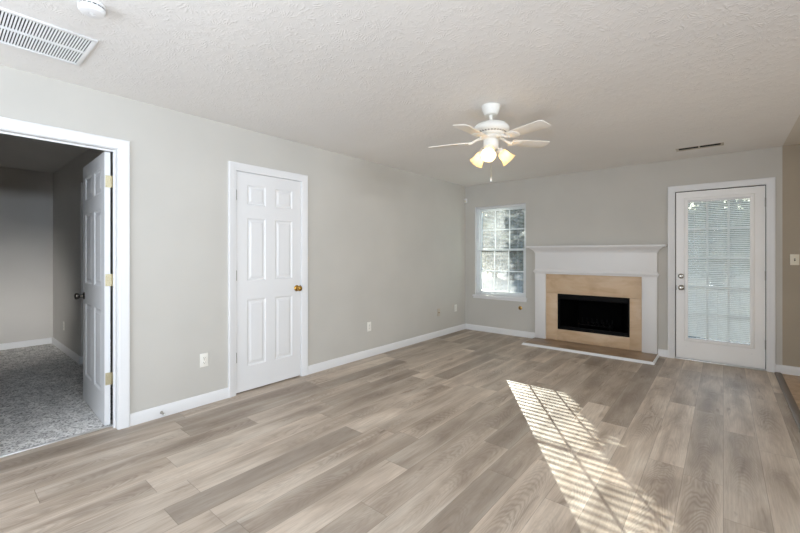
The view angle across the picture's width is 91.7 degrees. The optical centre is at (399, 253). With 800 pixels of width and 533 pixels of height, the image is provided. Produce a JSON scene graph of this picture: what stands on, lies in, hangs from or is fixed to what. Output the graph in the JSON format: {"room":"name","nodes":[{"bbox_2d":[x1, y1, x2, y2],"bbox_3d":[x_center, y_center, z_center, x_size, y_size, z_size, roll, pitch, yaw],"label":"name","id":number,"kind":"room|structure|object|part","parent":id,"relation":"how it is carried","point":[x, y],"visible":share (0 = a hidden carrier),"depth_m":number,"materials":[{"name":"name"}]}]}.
{"room":"living room","nodes":[
{"label":"living room","id":0,"kind":"room"},
{"bbox_2d":[0,167,52,343],"bbox_3d":[-5.622,0.062,4.853,0.100,2.440,5.000,0,0,40],"label":"wall","id":1,"kind":"structure","parent":0,"point":[26,196],"depth_m":5.35,"materials":[{"name":"grey paint"}]},
{"bbox_2d":[0,337,51,349],"bbox_3d":[-6.076,1.237,4.219,0.014,0.090,3.444,0,0,40],"label":"baseboard","id":2,"kind":"structure","parent":1,"relation":"attached to","point":[11,345],"depth_m":5.33,"materials":[{"name":"white paint"}]},
{"bbox_2d":[53,148,112,387],"bbox_3d":[-3.449,0.062,4.364,3.866,2.440,0.115,0,0,40],"label":"wall","id":3,"kind":"structure","parent":0,"point":[67,180],"depth_m":4.88,"materials":[{"name":"grey paint"}]},
{"bbox_2d":[52,337,82,363],"bbox_3d":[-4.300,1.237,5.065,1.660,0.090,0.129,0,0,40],"label":"baseboard","id":4,"kind":"structure","parent":3,"relation":"attached to","point":[66,350],"depth_m":4.88,"materials":[{"name":"white paint"}]},
{"bbox_2d":[110,188,110,339],"bbox_3d":[-3.084,0.062,4.802,3.866,2.440,0.070,0,0,40],"label":"wall","id":5,"kind":"structure","parent":0,"point":[110,188],"depth_m":5.78,"materials":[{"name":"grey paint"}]},
{"bbox_2d":[0,65,464,413],"bbox_3d":[-1.499,0.062,3.598,0.110,2.440,8.350,0,0,40],"label":"wall","id":6,"kind":"structure","parent":0,"point":[386,244],"depth_m":3.42,"materials":[{"name":"beige paint"}]},
{"bbox_2d":[0,116,129,429],"bbox_3d":[-2.364,0.222,2.546,0.131,2.120,0.974,0,0,40],"label":"door frame","id":7,"kind":"structure","parent":6,"relation":"attached to","point":[120,148],"depth_m":2.84,"materials":[{"name":"white paint"}]},
{"bbox_2d":[74,151,112,425],"bbox_3d":[-2.458,0.255,3.137,0.852,2.026,0.171,0,0,42],"label":"door","id":8,"kind":"structure","parent":6,"relation":"in","point":[97,180],"depth_m":3.04,"materials":[{"name":"white paint"}]},
{"bbox_3d":[-2.764,0.363,3.344,0.064,0.064,0.068,0,0,42],"label":"knob","id":9,"kind":"part","parent":8,"relation":"part of","materials":[{"name":"black metal"}]},
{"bbox_2d":[130,388,228,425],"bbox_3d":[-1.771,1.237,3.175,0.014,0.090,0.752,0,0,40],"label":"baseboard","id":10,"kind":"structure","parent":6,"relation":"attached to","point":[153,413],"depth_m":3.14,"materials":[{"name":"white paint"}]},
{"bbox_2d":[200,353,207,367],"bbox_3d":[-1.667,0.903,3.304,0.008,0.115,0.070,0,0,40],"label":"wall outlet","id":11,"kind":"object","parent":6,"relation":"attached to","point":[203,357],"visible":1,"depth_m":3.30,"materials":[{"name":"plastic"}]},
{"bbox_2d":[228,161,307,397],"bbox_3d":[-1.298,0.226,3.825,0.131,2.113,0.857,0,0,40],"label":"door frame","id":12,"kind":"structure","parent":6,"relation":"attached to","point":[233,167],"depth_m":3.53,"materials":[{"name":"white paint"}]},
{"bbox_2d":[236,171,301,392],"bbox_3d":[-1.258,0.256,3.787,0.103,2.028,0.710,0,0,40],"label":"door","id":13,"kind":"structure","parent":6,"relation":"in","point":[268,209],"depth_m":3.77,"materials":[{"name":"white paint"}]},
{"bbox_3d":[-1.048,0.355,4.011,0.068,0.064,0.064,0,0,40],"label":"knob","id":14,"kind":"part","parent":13,"relation":"part of","materials":[{"name":"gold metal"}]},
{"bbox_2d":[367,322,370,331],"bbox_3d":[-0.384,0.907,4.844,0.008,0.115,0.070,0,0,40],"label":"wall outlet","id":15,"kind":"object","parent":6,"relation":"attached to","point":[368,323],"visible":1,"depth_m":4.83,"materials":[{"name":"plastic"}]},
{"bbox_2d":[308,324,465,374],"bbox_3d":[0.066,1.237,5.380,0.014,0.090,3.280,0,0,40],"label":"baseboard","id":16,"kind":"structure","parent":6,"relation":"attached to","point":[321,366],"depth_m":4.95,"materials":[{"name":"white paint"}]},
{"bbox_2d":[0,329,799,532],"bbox_3d":[-0.391,1.309,2.577,11.100,0.066,8.200,0,0,40],"label":"floor","id":17,"kind":"structure","parent":0,"point":[466,430],"depth_m":2.53,"materials":[{"name":"grey wood"}]},
{"bbox_2d":[0,425,111,457],"bbox_3d":[-2.403,1.276,2.578,0.020,0.011,0.801,0,0,40],"label":"threshold","id":18,"kind":"object","parent":17,"relation":"on","point":[108,426],"visible":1,"depth_m":2.63,"materials":[{"name":"white"}]},
{"bbox_2d":[521,244,666,364],"bbox_3d":[2.630,0.582,5.348,1.733,1.400,0.956,0,0,40],"label":"fireplace","id":19,"kind":"object","parent":17,"relation":"on","point":[594,300],"visible":1,"depth_m":5.31,"materials":[{"name":"white paint"}]},
{"bbox_3d":[2.485,1.266,5.172,1.580,0.031,0.500,0,0,40],"label":"hearth trim","id":20,"kind":"part","parent":19,"relation":"part of","materials":[{"name":"white paint"}]},
{"bbox_3d":[2.659,0.833,5.369,0.913,0.512,0.046,0,0,40],"label":"firebox frame","id":21,"kind":"part","parent":19,"relation":"part of","materials":[{"name":"black metal"}]},
{"bbox_3d":[2.613,-0.053,5.327,1.667,0.074,0.128,0,0,40],"label":"crown moulding","id":22,"kind":"part","parent":19,"relation":"part of","materials":[{"name":"white paint"}]},
{"bbox_3d":[2.628,0.259,5.345,1.575,0.066,0.082,0,0,40],"label":"band moulding","id":23,"kind":"part","parent":19,"relation":"part of","materials":[{"name":"white paint"}]},
{"bbox_2d":[526,244,666,247],"bbox_3d":[2.603,-0.104,5.315,1.733,0.028,0.160,0,0,40],"label":"mantel shelf","id":24,"kind":"object","parent":19,"relation":"attached to","point":[649,245],"depth_m":5.12,"materials":[{"name":"white paint"}]},
{"bbox_2d":[675,357,765,370],"bbox_3d":[3.740,1.275,4.562,0.812,0.012,0.162,0,0,40],"label":"threshold","id":25,"kind":"object","parent":17,"relation":"on","point":[675,357],"visible":0.53,"depth_m":4.49,"materials":[{"name":"white wood"}]},
{"bbox_2d":[774,372,799,431],"bbox_3d":[3.343,1.277,3.307,0.060,0.010,2.270,0,0,40],"label":"threshold","id":26,"kind":"object","parent":17,"relation":"on","point":[793,407],"visible":1,"depth_m":3.42,"materials":[{"name":"wood"}]},
{"bbox_2d":[0,0,799,185],"bbox_3d":[-0.391,-1.208,2.577,11.100,0.100,8.200,0,0,40],"label":"ceiling","id":27,"kind":"structure","parent":0,"point":[617,83],"depth_m":2.49,"materials":[{"name":"white paint"}]},
{"bbox_2d":[0,7,97,65],"bbox_3d":[-2.079,-1.152,1.900,0.430,0.011,0.878,0,0,40],"label":"ceiling vent","id":28,"kind":"object","parent":27,"relation":"in","point":[17,30],"visible":1,"depth_m":2.08,"materials":[{"name":"white plastic"}]},
{"bbox_2d":[77,0,105,18],"bbox_3d":[-1.431,-1.135,1.801,0.108,0.045,0.108,0,0,40],"label":"smoke detector","id":29,"kind":"object","parent":27,"relation":"attached to","point":[95,9],"visible":1,"depth_m":1.78,"materials":[{"name":"white plastic"}]},
{"bbox_3d":[-1.431,-1.152,1.801,0.108,0.012,0.108,0,0,40],"label":"plate","id":30,"kind":"part","parent":29,"relation":"part of","materials":[{"name":"white plastic"}]},
{"bbox_2d":[428,103,550,181],"bbox_3d":[0.694,-0.861,3.011,0.982,0.594,0.941,0,0,40],"label":"ceiling fan","id":31,"kind":"object","parent":27,"relation":"hanging from","point":[490,131],"visible":1,"depth_m":2.97,"materials":[{"name":"white metal"}]},
{"bbox_3d":[0.397,-0.882,3.161,0.328,0.031,0.123,0,0,21],"label":"blade","id":32,"kind":"part","parent":31,"relation":"part of","materials":[{"name":"white wood"}]},
{"bbox_3d":[0.506,-0.882,2.769,0.123,0.031,0.331,0,0,40],"label":"blade","id":33,"kind":"part","parent":31,"relation":"part of","materials":[{"name":"white wood"}]},
{"bbox_3d":[0.634,-0.758,3.142,0.128,0.128,0.119,0,0,40],"label":"lamp shade","id":34,"kind":"part","parent":31,"relation":"part of","materials":[{"name":"white glass"}]},
{"bbox_3d":[0.671,-0.758,2.912,0.117,0.128,0.128,0,0,40],"label":"lamp shade","id":35,"kind":"part","parent":31,"relation":"part of","materials":[{"name":"white glass"}]},
{"bbox_3d":[0.672,-0.771,2.928,0.057,0.070,0.069,0,0,40],"label":"bulb","id":36,"kind":"part","parent":31,"relation":"part of","materials":[{"name":"white glass"}]},
{"bbox_3d":[0.779,-0.811,3.048,0.077,0.063,0.054,0,0,-9],"label":"lamp arm","id":37,"kind":"part","parent":31,"relation":"part of","materials":[{"name":"white metal"}]},
{"bbox_3d":[0.848,-0.758,3.057,0.123,0.128,0.126,0,0,40],"label":"lamp shade","id":38,"kind":"part","parent":31,"relation":"part of","materials":[{"name":"white glass"}]},
{"bbox_3d":[0.901,-0.886,2.756,0.123,0.027,0.328,0,0,-34],"label":"blade","id":39,"kind":"part","parent":31,"relation":"part of","materials":[{"name":"white wood"}]},
{"bbox_3d":[1.039,-0.890,3.131,0.328,0.031,0.123,0,0,-16],"label":"blade","id":40,"kind":"part","parent":31,"relation":"part of","materials":[{"name":"white wood"}]},
{"bbox_2d":[676,142,723,151],"bbox_3d":[3.232,-1.153,4.192,0.410,0.009,0.110,0,0,40],"label":"ceiling vent","id":41,"kind":"object","parent":27,"relation":"in","point":[722,143],"visible":1,"depth_m":4.19,"materials":[{"name":"grey metal"}]},
{"bbox_2d":[465,144,799,366],"bbox_3d":[3.895,0.062,4.441,7.100,2.440,0.150,0,0,40],"label":"wall","id":42,"kind":"structure","parent":0,"point":[625,205],"depth_m":5.08,"materials":[{"name":"beige paint"}]},
{"bbox_2d":[472,203,526,301],"bbox_3d":[1.634,-0.022,6.304,0.939,1.524,0.174,0,0,40],"label":"window","id":43,"kind":"structure","parent":42,"relation":"in","point":[478,258],"depth_m":6.40,"materials":[{"name":"white paint"}]},
{"bbox_3d":[1.610,0.691,6.274,0.939,0.030,0.098,0,0,40],"label":"sill","id":44,"kind":"part","parent":43,"relation":"part of","materials":[{"name":"white paint"}]},
{"bbox_2d":[476,204,525,297],"bbox_3d":[1.626,-0.052,6.285,0.863,1.453,0.033,0,0,40],"label":"mini blind","id":45,"kind":"object","parent":43,"relation":"attached to","point":[519,205],"visible":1,"depth_m":6.26,"materials":[{"name":"white paint"}]},
{"bbox_3d":[1.628,0.668,6.287,0.857,0.012,0.022,0,0,40],"label":"rail","id":46,"kind":"part","parent":45,"relation":"part of","materials":[{"name":"white paint"}]},
{"bbox_3d":[1.658,0.279,6.323,0.807,0.732,0.030,0,0,40],"label":"sash","id":47,"kind":"part","parent":43,"relation":"part of","materials":[{"name":"white paint"}]},
{"bbox_2d":[481,251,522,291],"bbox_3d":[1.654,0.279,6.318,0.739,0.664,0.005,0,0,40],"label":"grille","id":48,"kind":"object","parent":43,"relation":"attached to","point":[494,270],"depth_m":6.40,"materials":[{"name":"white paint"}]},
{"bbox_3d":[1.680,-0.401,6.349,0.807,0.695,0.030,0,0,40],"label":"sash","id":49,"kind":"part","parent":43,"relation":"part of","materials":[{"name":"white paint"}]},
{"bbox_2d":[482,210,523,248],"bbox_3d":[1.676,-0.401,6.345,0.739,0.627,0.005,0,0,40],"label":"grille","id":50,"kind":"object","parent":43,"relation":"attached to","point":[509,229],"depth_m":6.42,"materials":[{"name":"white paint"}]},
{"bbox_2d":[465,324,534,337],"bbox_3d":[1.587,1.237,6.257,1.228,0.090,0.014,0,0,40],"label":"baseboard","id":51,"kind":"structure","parent":42,"relation":"attached to","point":[468,326],"depth_m":6.22,"materials":[{"name":"white paint"}]},
{"bbox_2d":[658,349,667,356],"bbox_3d":[3.282,1.237,4.845,0.105,0.090,0.014,0,0,40],"label":"baseboard","id":52,"kind":"structure","parent":42,"relation":"attached to","point":[663,353],"depth_m":4.84,"materials":[{"name":"white paint"}]},
{"bbox_2d":[675,185,765,368],"bbox_3d":[3.697,0.252,4.508,0.818,2.029,0.112,0,0,40],"label":"door","id":53,"kind":"structure","parent":42,"relation":"in","point":[754,355],"depth_m":4.46,"materials":[{"name":"white paint"}]},
{"bbox_2d":[687,196,750,345],"bbox_3d":[3.700,0.188,4.517,0.570,1.670,0.033,0,0,40],"label":"mini blind","id":54,"kind":"object","parent":53,"relation":"attached to","point":[741,276],"visible":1,"depth_m":4.50,"materials":[{"name":"white paint"}]},
{"bbox_3d":[3.702,1.017,4.519,0.564,0.012,0.022,0,0,40],"label":"rail","id":55,"kind":"part","parent":54,"relation":"part of","materials":[{"name":"white paint"}]},
{"bbox_2d":[688,201,749,341],"bbox_3d":[3.715,0.189,4.535,0.578,1.677,0.010,0,0,40],"label":"grille","id":56,"kind":"object","parent":53,"relation":"attached to","point":[690,340],"depth_m":4.53,"materials":[{"name":"white paint"}]},
{"bbox_3d":[3.697,0.189,4.514,0.634,1.733,0.014,0,0,40],"label":"lite frame","id":57,"kind":"part","parent":53,"relation":"part of","materials":[{"name":"white paint"}]},
{"bbox_2d":[668,177,775,372],"bbox_3d":[3.737,0.225,4.559,0.962,2.115,0.170,0,0,40],"label":"door frame","id":58,"kind":"structure","parent":42,"relation":"attached to","point":[770,182],"depth_m":4.24,"materials":[{"name":"white paint"}]},
{"bbox_2d":[776,364,799,375],"bbox_3d":[5.277,1.237,3.183,3.166,0.090,0.014,0,0,40],"label":"baseboard","id":59,"kind":"structure","parent":42,"relation":"attached to","point":[790,370],"depth_m":4.13,"materials":[{"name":"white paint"}]},
{"bbox_2d":[790,254,798,264],"bbox_3d":[4.172,0.060,4.100,0.070,0.115,0.018,0,0,40],"label":"light switch","id":60,"kind":"object","parent":42,"relation":"attached to","point":[794,258],"visible":1,"depth_m":4.10,"materials":[{"name":"beige plastic"}]},
{"label":"outside","id":61,"kind":"structure","parent":0,"visible":0},
{"bbox_2d":[482,267,749,343],"bbox_3d":[15.573,1.607,24.003,60.000,0.150,44.840,0,0,40],"label":"ground","id":62,"kind":"structure","parent":61,"point":[504,276],"depth_m":17.74,"materials":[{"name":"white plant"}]},
{"bbox_2d":[482,223,518,276],"bbox_3d":[6.278,-0.858,25.818,3.762,4.889,3.742,0,0,40],"label":"tree","id":63,"kind":"object","parent":62,"relation":"on","point":[490,263],"visible":0.2,"depth_m":25.19,"materials":[{"name":"grey plant"}]},
{"bbox_2d":[483,209,523,290],"bbox_3d":[5.317,-1.822,16.169,5.104,6.816,5.059,0,0,40],"label":"tree","id":64,"kind":"object","parent":62,"relation":"on","point":[521,235],"visible":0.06,"depth_m":15.64,"materials":[{"name":"grey plant"}]},
{"bbox_2d":[488,227,523,280],"bbox_3d":[6.426,-0.517,22.411,2.584,4.206,2.552,0,0,40],"label":"tree","id":65,"kind":"object","parent":62,"relation":"on","point":[515,257],"visible":0.34,"depth_m":22.07,"materials":[{"name":"grey plant"}]},
{"bbox_2d":[688,199,749,289],"bbox_3d":[13.851,-1.257,16.890,3.681,5.686,3.748,0,0,40],"label":"tree","id":66,"kind":"object","parent":62,"relation":"on","point":[738,199],"visible":0.17,"depth_m":16.39,"materials":[{"name":"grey plant"}]},
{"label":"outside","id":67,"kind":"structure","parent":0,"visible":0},
{"bbox_2d":[482,208,749,271],"bbox_3d":[33.125,-1.985,45.070,120.000,7.134,28.000,0,0,40],"label":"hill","id":68,"kind":"structure","parent":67,"point":[737,208],"depth_m":33.82,"materials":[{"name":"green plant"}]}
]}

